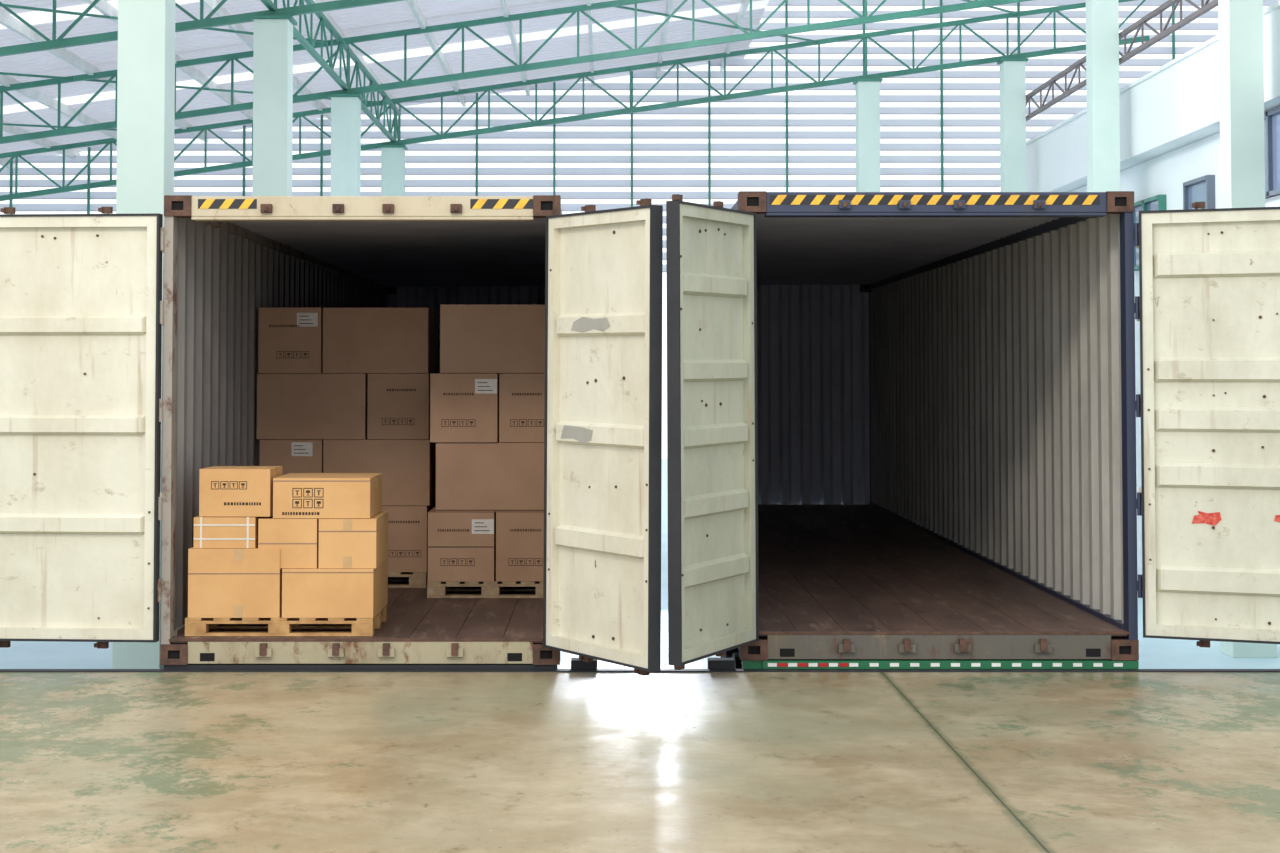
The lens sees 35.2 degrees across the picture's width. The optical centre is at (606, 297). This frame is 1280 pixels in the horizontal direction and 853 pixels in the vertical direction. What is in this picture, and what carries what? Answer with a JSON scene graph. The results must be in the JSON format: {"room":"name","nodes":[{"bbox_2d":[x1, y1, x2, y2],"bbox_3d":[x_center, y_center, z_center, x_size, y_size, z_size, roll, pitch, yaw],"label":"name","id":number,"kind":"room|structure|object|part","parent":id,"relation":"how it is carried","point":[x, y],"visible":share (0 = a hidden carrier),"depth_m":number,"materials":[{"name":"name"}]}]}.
{"room":"loading area","nodes":[
{"label":"loading area","id":0,"kind":"room"},
{"bbox_2d":[0,0,768,167],"bbox_3d":[-1.500,-4.577,24.494,29.000,4.976,23.400,0,-2,0],"label":"ceiling","id":1,"kind":"structure","parent":0,"point":[89,59],"depth_m":30.30,"materials":[{"name":"white metal"}]},
{"bbox_2d":[0,0,1018,130],"bbox_3d":[-2.000,-3.903,25.118,18.027,2.550,18.317,0,-2,0],"label":"roof","id":2,"kind":"structure","parent":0,"point":[7,5],"depth_m":28.70,"materials":[{"name":"green metal"}]},
{"bbox_2d":[0,0,403,56],"bbox_3d":[-2.402,-3.605,21.955,23.228,4.047,0.085,0,-2,0],"label":"roof truss","id":3,"kind":"object","parent":2,"relation":"attached to","point":[207,22],"depth_m":21.89,"materials":[{"name":"green metal"}]},
{"bbox_2d":[260,0,400,141],"bbox_3d":[-3.620,-3.350,23.645,0.060,0.630,23.022,0,-2,0],"label":"roof truss","id":4,"kind":"object","parent":2,"relation":"attached to","point":[324,22],"visible":0.8,"depth_m":27.33,"materials":[{"name":"green metal"}]},
{"bbox_2d":[0,0,1031,143],"bbox_3d":[-2.402,-3.371,28.050,23.228,4.047,0.085,0,-2,0],"label":"roof truss","id":5,"kind":"object","parent":2,"relation":"attached to","point":[924,11],"depth_m":28.02,"materials":[{"name":"green metal"}]},
{"bbox_2d":[0,0,1149,200],"bbox_3d":[-2.402,-3.133,34.246,23.228,4.047,0.085,0,-2,0],"label":"roof truss","id":6,"kind":"object","parent":2,"relation":"attached to","point":[956,23],"depth_m":34.23,"materials":[{"name":"green metal"}]},
{"bbox_2d":[0,672,1279,852],"bbox_3d":[0.000,2.528,3.290,18.000,1.200,17.970,0,-2,0],"label":"floor","id":7,"kind":"structure","parent":0,"point":[91,762],"depth_m":9.44,"materials":[{"name":"beige concrete"}]},
{"bbox_2d":[571,658,596,668],"bbox_3d":[-0.140,2.497,12.372,0.160,0.560,0.123,0,-2,0],"label":"support block","id":8,"kind":"object","parent":7,"relation":"attached to","point":[576,663],"visible":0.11,"depth_m":12.33,"materials":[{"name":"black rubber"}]},
{"bbox_2d":[0,669,1279,671],"bbox_3d":[0.000,2.299,12.281,18.000,0.068,0.080,0,-2,0],"label":"trim","id":9,"kind":"structure","parent":7,"relation":"attached to","point":[1,670],"depth_m":12.26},
{"bbox_2d":[708,658,734,668],"bbox_3d":[0.700,2.497,12.372,0.160,0.560,0.123,0,-2,0],"label":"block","id":10,"kind":"object","parent":7,"relation":"attached to","point":[713,663],"visible":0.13,"depth_m":12.33,"materials":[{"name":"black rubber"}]},
{"bbox_2d":[0,0,1279,271],"bbox_3d":[-0.940,-1.119,35.684,30.160,10.975,0.150,0,-2,0],"label":"wall","id":11,"kind":"structure","parent":0,"point":[786,14],"depth_m":35.79,"materials":[{"name":"white metal"}]},
{"bbox_2d":[0,459,1279,668],"bbox_3d":[0.000,4.675,42.237,80.000,0.100,60.030,0,-2,0],"label":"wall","id":12,"kind":"structure","parent":0,"point":[1154,653],"depth_m":21.62,"materials":[{"name":"paint"}]},
{"bbox_2d":[112,0,175,668],"bbox_3d":[-3.620,0.172,15.805,0.470,6.870,0.470,0,-2,0],"label":"steel column","id":13,"kind":"structure","parent":12,"relation":"on","point":[146,28],"depth_m":15.68,"materials":[{"name":"teal metal"}]},
{"bbox_2d":[249,15,296,195],"bbox_3d":[-3.620,0.402,21.801,0.470,6.870,0.470,0,-2,0],"label":"steel column","id":14,"kind":"structure","parent":12,"relation":"on","point":[273,34],"depth_m":21.72,"materials":[{"name":"teal metal"}]},
{"bbox_2d":[328,94,363,195],"bbox_3d":[-3.620,0.636,27.896,0.470,6.870,0.470,0,-2,0],"label":"steel column","id":15,"kind":"structure","parent":12,"relation":"on","point":[345,108],"depth_m":27.82,"materials":[{"name":"teal metal"}]},
{"bbox_2d":[164,664,556,668],"bbox_3d":[-1.506,3.089,18.310,2.400,1.232,12.010,0,-2,0],"label":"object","id":16,"kind":"object","parent":12,"relation":"on","point":[189,666],"visible":0.06,"depth_m":12.33,"materials":[{"name":"black metal"}]},
{"bbox_2d":[0,195,662,675],"bbox_3d":[-1.809,1.020,17.942,4.248,2.869,13.244,0,-2,0],"label":"shipping container","id":17,"kind":"object","parent":16,"relation":"on","point":[83,315],"visible":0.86,"depth_m":12.41,"materials":[{"name":"metal"}]},
{"bbox_3d":[-3.320,0.795,12.424,1.220,2.715,0.122,0,-2,4],"label":"door panel","id":18,"kind":"part","parent":17,"relation":"part of","materials":[{"name":"beige paint"}]},
{"bbox_2d":[185,605,386,635],"bbox_3d":[-2.019,2.044,12.831,1.156,0.112,0.820,0,-2,0],"label":"wooden pallet","id":19,"kind":"object","parent":17,"relation":"on","point":[280,626],"visible":0.66,"depth_m":12.42,"materials":[{"name":"brown wood"}]},
{"bbox_2d":[188,547,282,617],"bbox_3d":[-2.300,1.769,12.684,0.565,0.424,0.501,0,-2,-1],"label":"cardboard box","id":20,"kind":"object","parent":19,"relation":"on","point":[222,582],"visible":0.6,"depth_m":12.43,"materials":[{"name":"brown cardboard"}]},
{"bbox_2d":[193,516,261,547],"bbox_3d":[-2.358,1.460,12.685,0.383,0.192,0.453,0,-2,1],"label":"cardboard box","id":21,"kind":"object","parent":20,"relation":"on","point":[209,532],"visible":0.7,"depth_m":12.46,"materials":[{"name":"brown cardboard"}]},
{"bbox_2d":[199,466,281,516],"bbox_3d":[-2.296,1.215,12.688,0.441,0.294,0.422,0,-2,1],"label":"cardboard box","id":22,"kind":"object","parent":21,"relation":"on","point":[224,491],"visible":0.98,"depth_m":12.48,"materials":[{"name":"brown cardboard"}]},
{"bbox_2d":[282,559,387,617],"bbox_3d":[-1.717,1.836,12.816,0.565,0.301,0.782,0,-2,0],"label":"cardboard box","id":23,"kind":"object","parent":19,"relation":"on","point":[306,592],"visible":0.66,"depth_m":12.43,"materials":[{"name":"brown cardboard"}]},
{"bbox_2d":[258,516,319,567],"bbox_3d":[-1.971,1.526,12.660,0.364,0.305,0.402,0,-2,0],"label":"cardboard box","id":24,"kind":"object","parent":23,"relation":"on","point":[297,539],"visible":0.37,"depth_m":12.46,"materials":[{"name":"brown cardboard"}]},
{"bbox_2d":[318,511,387,568],"bbox_3d":[-1.601,1.531,12.801,0.358,0.305,0.702,0,-2,0],"label":"cardboard box","id":25,"kind":"object","parent":23,"relation":"on","point":[345,543],"visible":0.8,"depth_m":12.45,"materials":[{"name":"brown cardboard"}]},
{"bbox_2d":[273,473,381,517],"bbox_3d":[-1.762,1.252,12.801,0.602,0.249,0.662,0,-2,0],"label":"cardboard box","id":26,"kind":"object","parent":25,"relation":"on","point":[295,495],"visible":1,"depth_m":12.47,"materials":[{"name":"brown cardboard"}]},
{"bbox_3d":[-1.506,2.161,12.374,2.336,0.151,0.185,0,-2,0],"label":"door sill","id":27,"kind":"part","parent":17,"relation":"part of","materials":[{"name":"metal"}]},
{"bbox_2d":[388,571,427,587],"bbox_3d":[-1.991,2.153,15.749,1.251,0.118,1.000,0,-2,0],"label":"wooden pallet","id":28,"kind":"object","parent":17,"relation":"on","point":[416,579],"visible":0.16,"depth_m":15.25,"materials":[{"name":"brown wood"}]},
{"bbox_2d":[382,501,435,571],"bbox_3d":[-1.655,1.840,15.650,0.590,0.498,0.782,0,-2,0],"label":"cardboard box","id":29,"kind":"object","parent":28,"relation":"on","point":[407,525],"visible":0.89,"depth_m":15.26,"materials":[{"name":"brown cardboard"}]},
{"bbox_2d":[323,439,436,505],"bbox_3d":[-1.744,1.340,15.670,0.806,0.498,0.780,0,-2,0],"label":"cardboard box","id":30,"kind":"object","parent":29,"relation":"on","point":[407,467],"visible":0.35,"depth_m":15.28,"materials":[{"name":"brown cardboard"}]},
{"bbox_2d":[367,373,433,438],"bbox_3d":[-1.584,0.841,15.704,0.466,0.498,0.782,0,-2,0],"label":"cardboard box","id":31,"kind":"object","parent":30,"relation":"on","point":[398,403],"visible":0.98,"depth_m":15.31,"materials":[{"name":"brown cardboard"}]},
{"bbox_2d":[323,308,436,372],"bbox_3d":[-1.757,0.341,15.723,0.802,0.498,0.780,0,-2,0],"label":"cardboard box","id":32,"kind":"object","parent":31,"relation":"on","point":[355,340],"visible":0.93,"depth_m":15.34,"materials":[{"name":"brown cardboard"}]},
{"bbox_3d":[-2.302,1.841,15.661,0.662,0.498,0.780,0,-2,0],"label":"cardboard box","id":33,"kind":"object","parent":28,"relation":"on","visible":0},
{"bbox_2d":[259,439,324,474],"bbox_3d":[-2.396,1.341,15.684,0.475,0.498,0.782,0,-2,0],"label":"cardboard box","id":34,"kind":"object","parent":33,"relation":"on","point":[294,455],"visible":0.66,"depth_m":15.30,"materials":[{"name":"cardboard"}]},
{"bbox_2d":[257,373,371,438],"bbox_3d":[-2.242,0.840,15.689,0.823,0.498,0.780,0,-2,0],"label":"cardboard box","id":35,"kind":"object","parent":34,"relation":"on","point":[289,405],"visible":0.83,"depth_m":15.30,"materials":[{"name":"brown cardboard"}]},
{"bbox_2d":[258,308,322,372],"bbox_3d":[-2.406,0.340,15.707,0.476,0.498,0.782,0,-2,0],"label":"cardboard box","id":36,"kind":"object","parent":35,"relation":"on","point":[290,340],"visible":0.95,"depth_m":15.32,"materials":[{"name":"cardboard"}]},
{"bbox_2d":[427,579,542,597],"bbox_3d":[-0.840,2.126,15.050,0.910,0.118,1.000,0,-2,0],"label":"wooden pallet","id":37,"kind":"object","parent":17,"relation":"on","point":[434,589],"visible":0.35,"depth_m":14.55,"materials":[{"name":"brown wood"}]},
{"bbox_2d":[428,507,495,581],"bbox_3d":[-1.053,1.813,14.950,0.480,0.498,0.782,0,-2,0],"label":"cardboard box","id":38,"kind":"object","parent":37,"relation":"on","point":[461,545],"visible":0.97,"depth_m":14.56,"materials":[{"name":"brown cardboard"}]},
{"bbox_2d":[496,512,543,580],"bbox_3d":[-0.588,1.814,14.963,0.429,0.498,0.782,0,-2,0],"label":"cardboard box","id":39,"kind":"object","parent":37,"relation":"on","point":[519,535],"visible":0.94,"depth_m":14.57,"materials":[{"name":"brown cardboard"}]},
{"bbox_2d":[436,442,543,511],"bbox_3d":[-0.806,1.314,14.990,0.865,0.498,0.782,0,-2,0],"label":"cardboard box","id":40,"kind":"object","parent":39,"relation":"on","point":[470,476],"visible":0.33,"depth_m":14.60,"materials":[{"name":"brown cardboard"}]},
{"bbox_2d":[430,373,500,441],"bbox_3d":[-1.035,0.813,14.989,0.487,0.498,0.782,0,-2,0],"label":"cardboard box","id":41,"kind":"object","parent":40,"relation":"on","point":[464,407],"visible":0.99,"depth_m":14.60,"materials":[{"name":"cardboard"}]},
{"bbox_2d":[440,304,544,372],"bbox_3d":[-0.820,0.314,15.029,0.780,0.498,0.780,0,-2,0],"label":"cardboard box","id":42,"kind":"object","parent":41,"relation":"on","point":[474,338],"visible":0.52,"depth_m":14.64,"materials":[{"name":"brown cardboard"}]},
{"bbox_2d":[499,373,544,441],"bbox_3d":[-0.577,0.814,15.001,0.407,0.498,0.782,0,-2,0],"label":"cardboard box","id":43,"kind":"object","parent":40,"relation":"on","point":[521,395],"visible":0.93,"depth_m":14.61,"materials":[{"name":"brown cardboard"}]},
{"bbox_3d":[-0.025,0.802,11.855,0.122,2.726,1.190,1,-3,-33],"label":"door panel","id":44,"kind":"part","parent":17,"relation":"part of","materials":[{"name":"beige paint"}]},
{"bbox_2d":[379,145,407,195],"bbox_3d":[-3.620,0.874,34.092,0.470,6.870,0.470,0,-2,0],"label":"steel column","id":45,"kind":"structure","parent":12,"relation":"on","point":[392,156],"depth_m":34.02,"materials":[{"name":"teal metal"}]},
{"bbox_2d":[853,79,882,191],"bbox_3d":[4.420,0.313,34.113,0.470,7.993,0.470,0,-2,0],"label":"steel column","id":46,"kind":"structure","parent":12,"relation":"on","point":[867,91],"depth_m":34.05,"materials":[{"name":"teal metal"}]},
{"bbox_2d":[721,648,1138,668],"bbox_3d":[2.035,3.075,18.297,2.410,1.259,12.036,0,-2,0],"label":"semi-trailer","id":47,"kind":"object","parent":12,"relation":"on","point":[734,653],"visible":0.16,"depth_m":12.31,"materials":[{"name":"metal"}]},
{"bbox_2d":[666,191,1279,669],"bbox_3d":[2.348,0.994,17.932,4.029,2.867,13.266,0,-2,0],"label":"shipping container","id":48,"kind":"object","parent":47,"relation":"on","point":[901,425],"visible":1,"depth_m":13.02,"materials":[{"name":"metal"}]},
{"bbox_3d":[0.614,0.773,11.845,0.122,2.710,1.158,-1,-2,27],"label":"door panel","id":49,"kind":"part","parent":48,"relation":"part of","materials":[{"name":"beige paint"}]},
{"bbox_3d":[2.029,2.127,12.375,2.327,0.166,0.185,0,-2,0],"label":"door sill","id":50,"kind":"part","parent":48,"relation":"part of","materials":[{"name":"metal"}]},
{"bbox_3d":[3.804,0.762,12.155,1.196,2.700,0.122,-1,-2,23],"label":"door panel","id":51,"kind":"part","parent":48,"relation":"part of","materials":[{"name":"beige paint"}]},
{"bbox_2d":[997,58,1027,191],"bbox_3d":[6.880,0.141,34.120,0.470,8.337,0.470,0,-2,0],"label":"steel column","id":52,"kind":"structure","parent":12,"relation":"on","point":[1012,70],"depth_m":34.06,"materials":[{"name":"teal metal"}]},
{"bbox_2d":[1086,0,1119,191],"bbox_3d":[6.880,-0.097,27.924,0.470,8.337,0.470,0,-2,0],"label":"steel column","id":53,"kind":"structure","parent":12,"relation":"on","point":[1102,16],"depth_m":27.86,"materials":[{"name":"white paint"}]},
{"bbox_2d":[1218,0,1276,657],"bbox_3d":[6.880,-0.331,21.829,0.470,8.337,0.470,0,-2,0],"label":"steel column","id":54,"kind":"structure","parent":12,"relation":"on","point":[1241,54],"depth_m":21.72,"materials":[{"name":"teal metal"}]},
{"bbox_2d":[1026,0,1217,120],"bbox_3d":[7.120,-3.562,25.154,0.060,0.410,20.023,0,-2,0],"label":"roof truss","id":55,"kind":"object","parent":54,"relation":"attached to","point":[1206,7],"visible":0.68,"depth_m":27.25,"materials":[{"name":"green metal"}]},
{"bbox_2d":[1026,0,1279,580],"bbox_3d":[8.370,0.449,25.101,2.260,7.030,20.200,0,-2,0],"label":"wall","id":56,"kind":"structure","parent":0,"point":[1170,115],"depth_m":26.96,"materials":[{"name":"white paint"}]},
{"bbox_2d":[1134,195,1166,270],"bbox_3d":[7.550,-0.891,28.255,0.100,0.950,1.660,0,-2,0],"label":"window","id":57,"kind":"structure","parent":56,"relation":"in","point":[1158,202],"depth_m":28.24,"materials":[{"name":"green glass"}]},
{"bbox_2d":[1183,175,1214,209],"bbox_3d":[7.550,-1.237,25.767,0.100,0.550,1.060,0,-2,0],"label":"window","id":58,"kind":"structure","parent":56,"relation":"in","point":[1201,189],"depth_m":25.65,"materials":[{"name":"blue glass"}]},
{"bbox_2d":[1264,107,1279,198],"bbox_3d":[7.550,-1.748,19.882,0.100,0.960,9.260,0,-2,0],"label":"window","id":59,"kind":"structure","parent":56,"relation":"in","point":[1272,117],"depth_m":22.90,"materials":[{"name":"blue glass"}]}
]}

